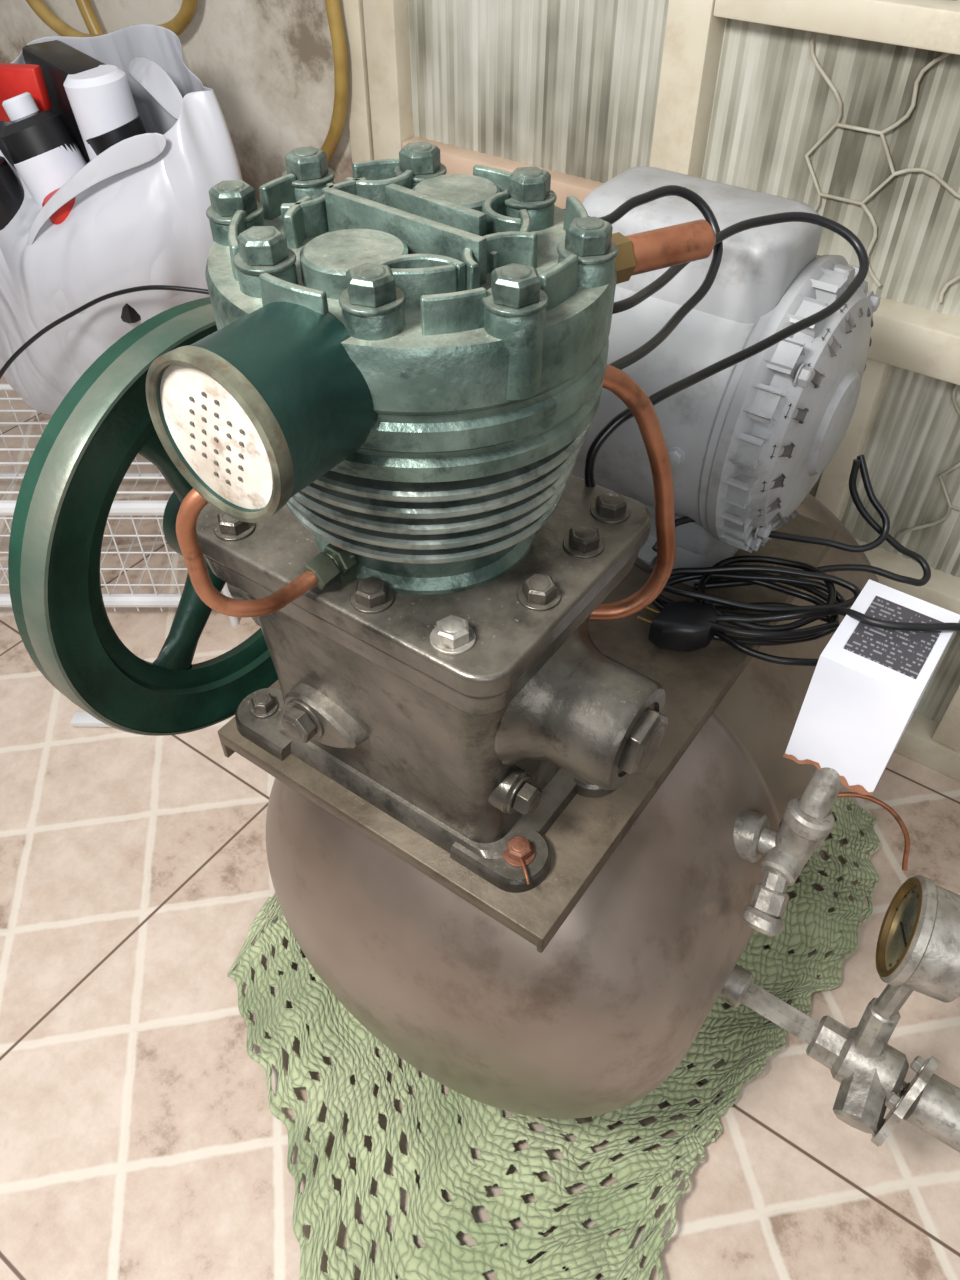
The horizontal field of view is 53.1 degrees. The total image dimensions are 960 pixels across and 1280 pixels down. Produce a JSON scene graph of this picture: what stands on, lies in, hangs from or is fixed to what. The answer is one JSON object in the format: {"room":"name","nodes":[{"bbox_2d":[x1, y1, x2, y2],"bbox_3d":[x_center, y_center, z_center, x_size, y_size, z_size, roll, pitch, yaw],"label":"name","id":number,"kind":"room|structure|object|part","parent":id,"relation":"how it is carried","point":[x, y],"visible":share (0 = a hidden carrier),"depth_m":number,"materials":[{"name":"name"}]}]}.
{"room":"utility room","nodes":[
{"label":"utility room","id":0,"kind":"room"},
{"bbox_2d":[0,0,352,202],"bbox_3d":[-0.952,-1.591,1.393,2.000,2.600,0.030,27,51,24],"label":"wall","id":1,"kind":"structure","parent":0,"point":[268,65],"depth_m":1.49,"materials":[{"name":"paint"}]},
{"bbox_2d":[26,0,348,164],"bbox_3d":[-0.494,-0.924,1.502,0.744,0.703,0.043,27,51,24],"label":"garden hose","id":2,"kind":"object","parent":1,"relation":"attached to","point":[184,17],"visible":0.41,"depth_m":1.42,"materials":[{"name":"yellow rubber"}]},
{"bbox_2d":[339,0,373,162],"bbox_3d":[-0.175,-1.075,1.089,0.038,1.100,0.011,27,51,24],"label":"frame","id":3,"kind":"object","parent":1,"relation":"attached to","point":[359,112],"visible":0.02,"depth_m":1.36,"materials":[{"name":"beige paint"}]},
{"bbox_2d":[362,0,413,159],"bbox_3d":[-0.121,-1.076,1.051,0.054,1.044,0.048,27,51,24],"label":"frame","id":4,"kind":"object","parent":1,"relation":"attached to","point":[386,24],"visible":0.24,"depth_m":1.32,"materials":[{"name":"beige paint"}]},
{"bbox_2d":[0,376,959,1279],"bbox_3d":[-0.541,0.504,1.136,4.600,0.001,2.500,27,51,24],"label":"floor","id":5,"kind":"structure","parent":0,"point":[141,1138],"depth_m":1.15,"materials":[{"name":"tile"}]},
{"bbox_2d":[71,712,110,726],"bbox_3d":[-0.557,0.125,1.504,0.160,0.012,0.022,0,45,0],"label":"metal strip","id":6,"kind":"object","parent":5,"relation":"on","point":[80,719],"visible":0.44,"depth_m":1.50,"materials":[{"name":"white metal"}]},
{"bbox_2d":[0,384,238,625],"bbox_3d":[-0.706,-0.246,1.702,0.574,0.261,0.379,0,45,0],"label":"wire rack","id":7,"kind":"object","parent":5,"relation":"on","point":[7,507],"visible":0.13,"depth_m":1.60,"materials":[{"name":"white metal"}]},
{"bbox_3d":[-0.706,-0.460,1.747,0.560,0.011,0.012,0,45,0],"label":"rail","id":8,"kind":"part","parent":7,"relation":"part of","materials":[{"name":"white metal"}]},
{"bbox_2d":[0,398,22,399],"bbox_3d":[-0.706,-0.432,1.719,0.560,0.004,0.004,0,45,0],"label":"wire","id":9,"kind":"object","parent":7,"relation":"attached to","point":[0,398],"depth_m":1.72,"materials":[{"name":"white metal"}]},
{"bbox_2d":[0,448,34,450],"bbox_3d":[-0.706,-0.319,1.605,0.560,0.004,0.004,0,45,0],"label":"wire","id":10,"kind":"object","parent":7,"relation":"attached to","point":[1,449],"depth_m":1.60,"materials":[{"name":"white metal"}]},
{"bbox_2d":[0,410,37,411],"bbox_3d":[-0.706,-0.403,1.690,0.560,0.004,0.004,0,45,0],"label":"wire","id":11,"kind":"object","parent":7,"relation":"attached to","point":[0,410],"depth_m":1.69,"materials":[{"name":"white metal"}]},
{"bbox_2d":[0,435,40,436],"bbox_3d":[-0.706,-0.347,1.634,0.560,0.004,0.004,0,45,0],"label":"wire","id":12,"kind":"object","parent":7,"relation":"attached to","point":[0,435],"depth_m":1.63,"materials":[{"name":"white metal"}]},
{"bbox_2d":[0,422,48,423],"bbox_3d":[-0.706,-0.375,1.662,0.560,0.004,0.004,0,45,0],"label":"wire","id":13,"kind":"object","parent":7,"relation":"attached to","point":[0,422],"depth_m":1.66,"materials":[{"name":"white metal"}]},
{"bbox_2d":[0,462,153,464],"bbox_3d":[-0.706,-0.290,1.577,0.560,0.004,0.004,0,45,0],"label":"wire","id":14,"kind":"object","parent":7,"relation":"attached to","point":[133,463],"depth_m":1.58,"materials":[{"name":"white metal"}]},
{"bbox_3d":[-0.706,-0.322,1.885,0.560,0.011,0.012,0,45,0],"label":"rail","id":15,"kind":"part","parent":7,"relation":"part of","materials":[{"name":"white metal"}]},
{"bbox_2d":[0,476,164,478],"bbox_3d":[-0.706,-0.262,1.549,0.560,0.004,0.004,0,45,0],"label":"wire","id":16,"kind":"object","parent":7,"relation":"attached to","point":[1,477],"depth_m":1.55,"materials":[{"name":"white metal"}]},
{"bbox_3d":[-0.706,-0.205,1.492,0.560,0.023,0.024,0,45,0],"label":"rail","id":17,"kind":"part","parent":7,"relation":"part of","materials":[{"name":"white metal"}]},
{"bbox_2d":[0,491,172,493],"bbox_3d":[-0.706,-0.234,1.521,0.560,0.004,0.004,0,45,0],"label":"wire","id":18,"kind":"object","parent":7,"relation":"attached to","point":[1,492],"depth_m":1.52,"materials":[{"name":"white metal"}]},
{"bbox_3d":[-0.706,-0.068,1.630,0.560,0.023,0.024,0,45,0],"label":"rail","id":19,"kind":"part","parent":7,"relation":"part of","materials":[{"name":"white metal"}]},
{"bbox_2d":[0,24,241,415],"bbox_3d":[-0.574,-0.584,1.452,0.577,0.568,0.307,27,51,24],"label":"plastic bag","id":20,"kind":"object","parent":7,"relation":"on","point":[112,150],"visible":0.72,"depth_m":1.28,"materials":[{"name":"thin white plastic film"}]},
{"bbox_2d":[1,92,86,206],"bbox_3d":[-0.585,-0.647,1.323,0.125,0.186,0.094,27,51,24],"label":"bottle","id":21,"kind":"object","parent":20,"relation":"on","point":[46,141],"depth_m":1.29,"materials":[{"name":"plastic"}]},
{"bbox_2d":[63,65,137,160],"bbox_3d":[-0.495,-0.667,1.317,0.096,0.206,0.080,1,45,1],"label":"bottle","id":22,"kind":"object","parent":20,"relation":"on","point":[103,110],"depth_m":1.26,"materials":[{"name":"white plastic"}]},
{"bbox_3d":[-0.422,-0.723,1.251,0.200,0.063,0.083,27,51,24],"label":"bag handle","id":23,"kind":"part","parent":20,"relation":"part of","materials":[{"name":"grey plastic"}]},
{"bbox_3d":[-0.426,-0.120,1.577,0.014,0.260,0.013,27,51,24],"label":"leg","id":24,"kind":"part","parent":7,"relation":"part of","materials":[{"name":"white metal"}]},
{"bbox_2d":[227,790,879,1279],"bbox_3d":[0.058,0.401,1.208,0.667,0.041,0.967,27,51,24],"label":"mat","id":25,"kind":"object","parent":5,"relation":"on","point":[441,1155],"visible":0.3,"depth_m":1.06,"materials":[{"name":"green fabric"}]},
{"bbox_2d":[8,142,959,1152],"bbox_3d":[0.268,0.055,0.883,0.924,0.957,0.852,27,51,24],"label":"air compressor","id":26,"kind":"object","parent":25,"relation":"on","point":[530,843],"visible":0.98,"depth_m":0.72,"materials":[{"name":"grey metal"}]},
{"bbox_3d":[-0.083,-0.046,0.582,0.020,0.022,0.017,27,51,24],"label":"tube fitting stem","id":27,"kind":"part","parent":26,"relation":"part of","materials":[{"name":"green metal"}]},
{"bbox_3d":[0.078,-0.018,0.927,0.334,0.006,0.581,27,51,24],"label":"platform plate","id":28,"kind":"part","parent":26,"relation":"part of","materials":[{"name":"metal"}]},
{"bbox_3d":[0.140,0.127,1.134,0.502,0.502,0.798,27,51,24],"label":"tank","id":29,"kind":"part","parent":26,"relation":"part of","materials":[{"name":"brown metal"}]},
{"bbox_3d":[0.183,-0.265,0.940,0.228,0.262,0.262,27,51,24],"label":"motor","id":30,"kind":"part","parent":26,"relation":"part of","materials":[{"name":"grey paint"}]},
{"bbox_2d":[564,185,959,665],"bbox_3d":[0.273,-0.142,0.781,0.532,0.422,0.230,-1,45,-1],"label":"power cord","id":31,"kind":"object","parent":26,"relation":"attached to","point":[686,626],"visible":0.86,"depth_m":0.87,"materials":[{"name":"black rubber"}]},
{"bbox_3d":[0.276,-0.112,0.899,0.233,0.076,0.061,-11,46,-11],"label":"cord","id":32,"kind":"part","parent":31,"relation":"part of","materials":[{"name":"black rubber"}]},
{"bbox_3d":[0.324,-0.109,0.920,0.229,0.109,0.073,1,45,1],"label":"cord","id":33,"kind":"part","parent":31,"relation":"part of","materials":[{"name":"black rubber"}]},
{"bbox_2d":[741,982,819,1044],"bbox_3d":[0.296,0.375,0.983,0.107,0.023,0.027,27,51,24],"label":"pipe","id":34,"kind":"object","parent":26,"relation":"attached to","point":[794,1021],"depth_m":0.97,"materials":[{"name":"metal"}]},
{"bbox_2d":[783,579,959,794],"bbox_3d":[0.334,0.042,0.824,0.079,0.132,0.113,27,51,24],"label":"cardboard box","id":35,"kind":"object","parent":26,"relation":"on","point":[868,682],"visible":1,"depth_m":0.78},
{"bbox_3d":[0.378,0.372,0.919,0.032,0.062,0.042,27,51,24],"label":"gauge stem","id":36,"kind":"part","parent":26,"relation":"part of","materials":[{"name":"metal"}]},
{"bbox_3d":[0.389,0.321,0.888,0.039,0.075,0.020,-34,54,-29],"label":"gauge stem","id":37,"kind":"part","parent":26,"relation":"part of","materials":[{"name":"metal"}]},
{"bbox_2d":[903,1073,959,1152],"bbox_3d":[0.501,0.477,0.888,0.204,0.062,0.052,24,50,22],"label":"pipe","id":38,"kind":"object","parent":26,"relation":"attached to","point":[935,1111],"depth_m":0.90,"materials":[{"name":"metal"}]},
{"bbox_2d":[649,0,725,177],"bbox_3d":[0.243,-0.656,1.095,0.053,1.700,0.058,27,51,24],"label":"stile","id":39,"kind":"object","parent":5,"relation":"on","point":[693,39],"visible":0.2,"depth_m":1.09,"materials":[{"name":"beige paint"}]},
{"bbox_3d":[0.136,-1.086,0.888,4.600,2.600,0.070,27,51,24],"label":"wall","id":40,"kind":"structure","parent":0,"visible":0},
{"bbox_2d":[701,0,959,780],"bbox_3d":[1.073,0.033,0.943,2.000,0.940,0.063,27,51,24],"label":"door","id":41,"kind":"structure","parent":40,"relation":"in","point":[772,104],"depth_m":1.09,"materials":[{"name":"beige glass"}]},
{"bbox_2d":[814,194,820,211],"bbox_3d":[0.371,-0.491,1.139,0.052,0.084,0.004,27,51,24],"label":"bar","id":42,"kind":"object","parent":41,"relation":"attached to","point":[817,205],"visible":0.25,"depth_m":1.11,"materials":[{"name":"paint"}]},
{"bbox_2d":[810,32,841,124],"bbox_3d":[0.371,-0.602,1.028,0.052,0.084,0.004,27,51,24],"label":"bar","id":43,"kind":"object","parent":41,"relation":"attached to","point":[813,56],"visible":0.94,"depth_m":1.03,"materials":[{"name":"paint"}]},
{"bbox_3d":[0.674,-0.394,0.942,1.000,0.265,0.002,27,51,24],"label":"glass","id":44,"kind":"part","parent":41,"relation":"part of","materials":[{"name":"clear glass"}]},
{"bbox_3d":[1.077,-0.287,0.623,1.994,0.035,0.058,27,51,24],"label":"rail","id":45,"kind":"part","parent":41,"relation":"part of","materials":[{"name":"beige paint"}]},
{"bbox_2d":[804,123,894,205],"bbox_3d":[0.410,-0.527,1.064,0.104,0.077,0.004,27,51,24],"label":"grille ring","id":46,"kind":"object","parent":41,"relation":"attached to","point":[842,125],"visible":1,"depth_m":1.06,"materials":[{"name":"paint"}]},
{"bbox_2d":[815,358,891,519],"bbox_3d":[0.483,-0.254,1.258,0.035,0.278,0.053,27,51,24],"label":"stile","id":47,"kind":"object","parent":41,"relation":"attached to","point":[833,491],"visible":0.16,"depth_m":1.23,"materials":[{"name":"beige paint"}]},
{"bbox_2d":[861,204,880,286],"bbox_3d":[0.448,-0.452,1.100,0.048,0.086,0.004,27,51,24],"label":"bar","id":48,"kind":"object","parent":41,"relation":"attached to","point":[867,211],"visible":0.84,"depth_m":1.09,"materials":[{"name":"paint"}]},
{"bbox_3d":[0.674,-0.166,1.170,1.000,0.300,0.002,27,51,24],"label":"middle glass pane","id":49,"kind":"part","parent":41,"relation":"part of","materials":[{"name":"clear glass"}]},
{"bbox_3d":[1.075,0.164,1.070,1.994,0.045,0.063,27,51,24],"label":"low rail","id":50,"kind":"part","parent":41,"relation":"part of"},
{"bbox_3d":[1.075,-0.070,0.837,1.994,0.055,0.063,27,51,24],"label":"middle rail","id":51,"kind":"part","parent":41,"relation":"part of","materials":[{"name":"beige wood"}]},
{"bbox_2d":[881,53,949,133],"bbox_3d":[0.448,-0.563,0.990,0.048,0.086,0.004,27,51,24],"label":"bar","id":52,"kind":"object","parent":41,"relation":"attached to","point":[916,83],"visible":0.93,"depth_m":0.99,"materials":[{"name":"paint"}]},
{"bbox_2d":[892,506,950,546],"bbox_3d":[0.583,-0.149,1.268,0.052,0.089,0.004,27,51,24],"label":"bar","id":53,"kind":"object","parent":41,"relation":"attached to","point":[947,514],"visible":0.88,"depth_m":1.26,"materials":[{"name":"paint"}]},
{"bbox_2d":[894,168,959,198],"bbox_3d":[0.495,-0.484,1.021,0.112,0.024,0.004,27,51,24],"label":"grille link","id":54,"kind":"object","parent":41,"relation":"attached to","point":[935,176],"visible":1,"depth_m":1.02,"materials":[{"name":"paint"}]},
{"bbox_3d":[0.674,0.039,1.375,1.000,0.220,0.002,27,51,24],"label":"low glass pane","id":55,"kind":"part","parent":41,"relation":"part of","materials":[{"name":"clear glass"}]},
{"bbox_3d":[0.700,0.064,1.354,0.040,0.213,0.058,27,51,24],"label":"stile","id":56,"kind":"part","parent":41,"relation":"part of","materials":[{"name":"beige wood"}]},
{"bbox_2d":[938,462,959,510],"bbox_3d":[0.621,-0.187,1.191,0.104,0.077,0.004,27,51,24],"label":"grille ring","id":57,"kind":"object","parent":41,"relation":"attached to","point":[958,464],"visible":1,"depth_m":1.22,"materials":[{"name":"paint"}]},
{"bbox_2d":[938,275,959,301],"bbox_3d":[0.542,-0.405,1.053,0.052,0.084,0.004,27,51,24],"label":"bar","id":58,"kind":"object","parent":41,"relation":"attached to","point":[956,278],"visible":1,"depth_m":1.08,"materials":[{"name":"paint"}]},
{"bbox_2d":[951,384,959,415],"bbox_3d":[0.583,-0.264,1.153,0.052,0.089,0.004,27,51,24],"label":"bar","id":59,"kind":"object","parent":41,"relation":"attached to","point":[954,389],"visible":0.9,"depth_m":1.15,"materials":[{"name":"paint"}]},
{"bbox_3d":[0.046,-0.400,1.578,0.450,0.655,0.030,27,51,24],"label":"wall","id":60,"kind":"structure","parent":0,"visible":0},
{"bbox_2d":[0,285,208,378],"bbox_3d":[-0.344,-0.373,1.376,0.769,0.305,0.082,-6,45,-6],"label":"cable","id":61,"kind":"object","parent":60,"relation":"attached to","point":[40,333],"visible":0.57,"depth_m":1.28,"materials":[{"name":"rubber"}]},
{"bbox_2d":[402,137,603,208],"bbox_3d":[0.061,-0.629,1.314,0.392,0.039,0.048,27,51,24],"label":"frame","id":62,"kind":"object","parent":60,"relation":"on","point":[457,160],"visible":0.18,"depth_m":1.31,"materials":[{"name":"paint"}]},
{"bbox_2d":[408,0,668,182],"bbox_3d":[0.059,-0.968,0.989,0.390,0.910,0.002,27,51,24],"label":"curtain","id":63,"kind":"object","parent":60,"relation":"attached to","point":[570,87],"visible":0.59,"depth_m":1.23,"materials":[{"name":"white fabric"}]}
]}

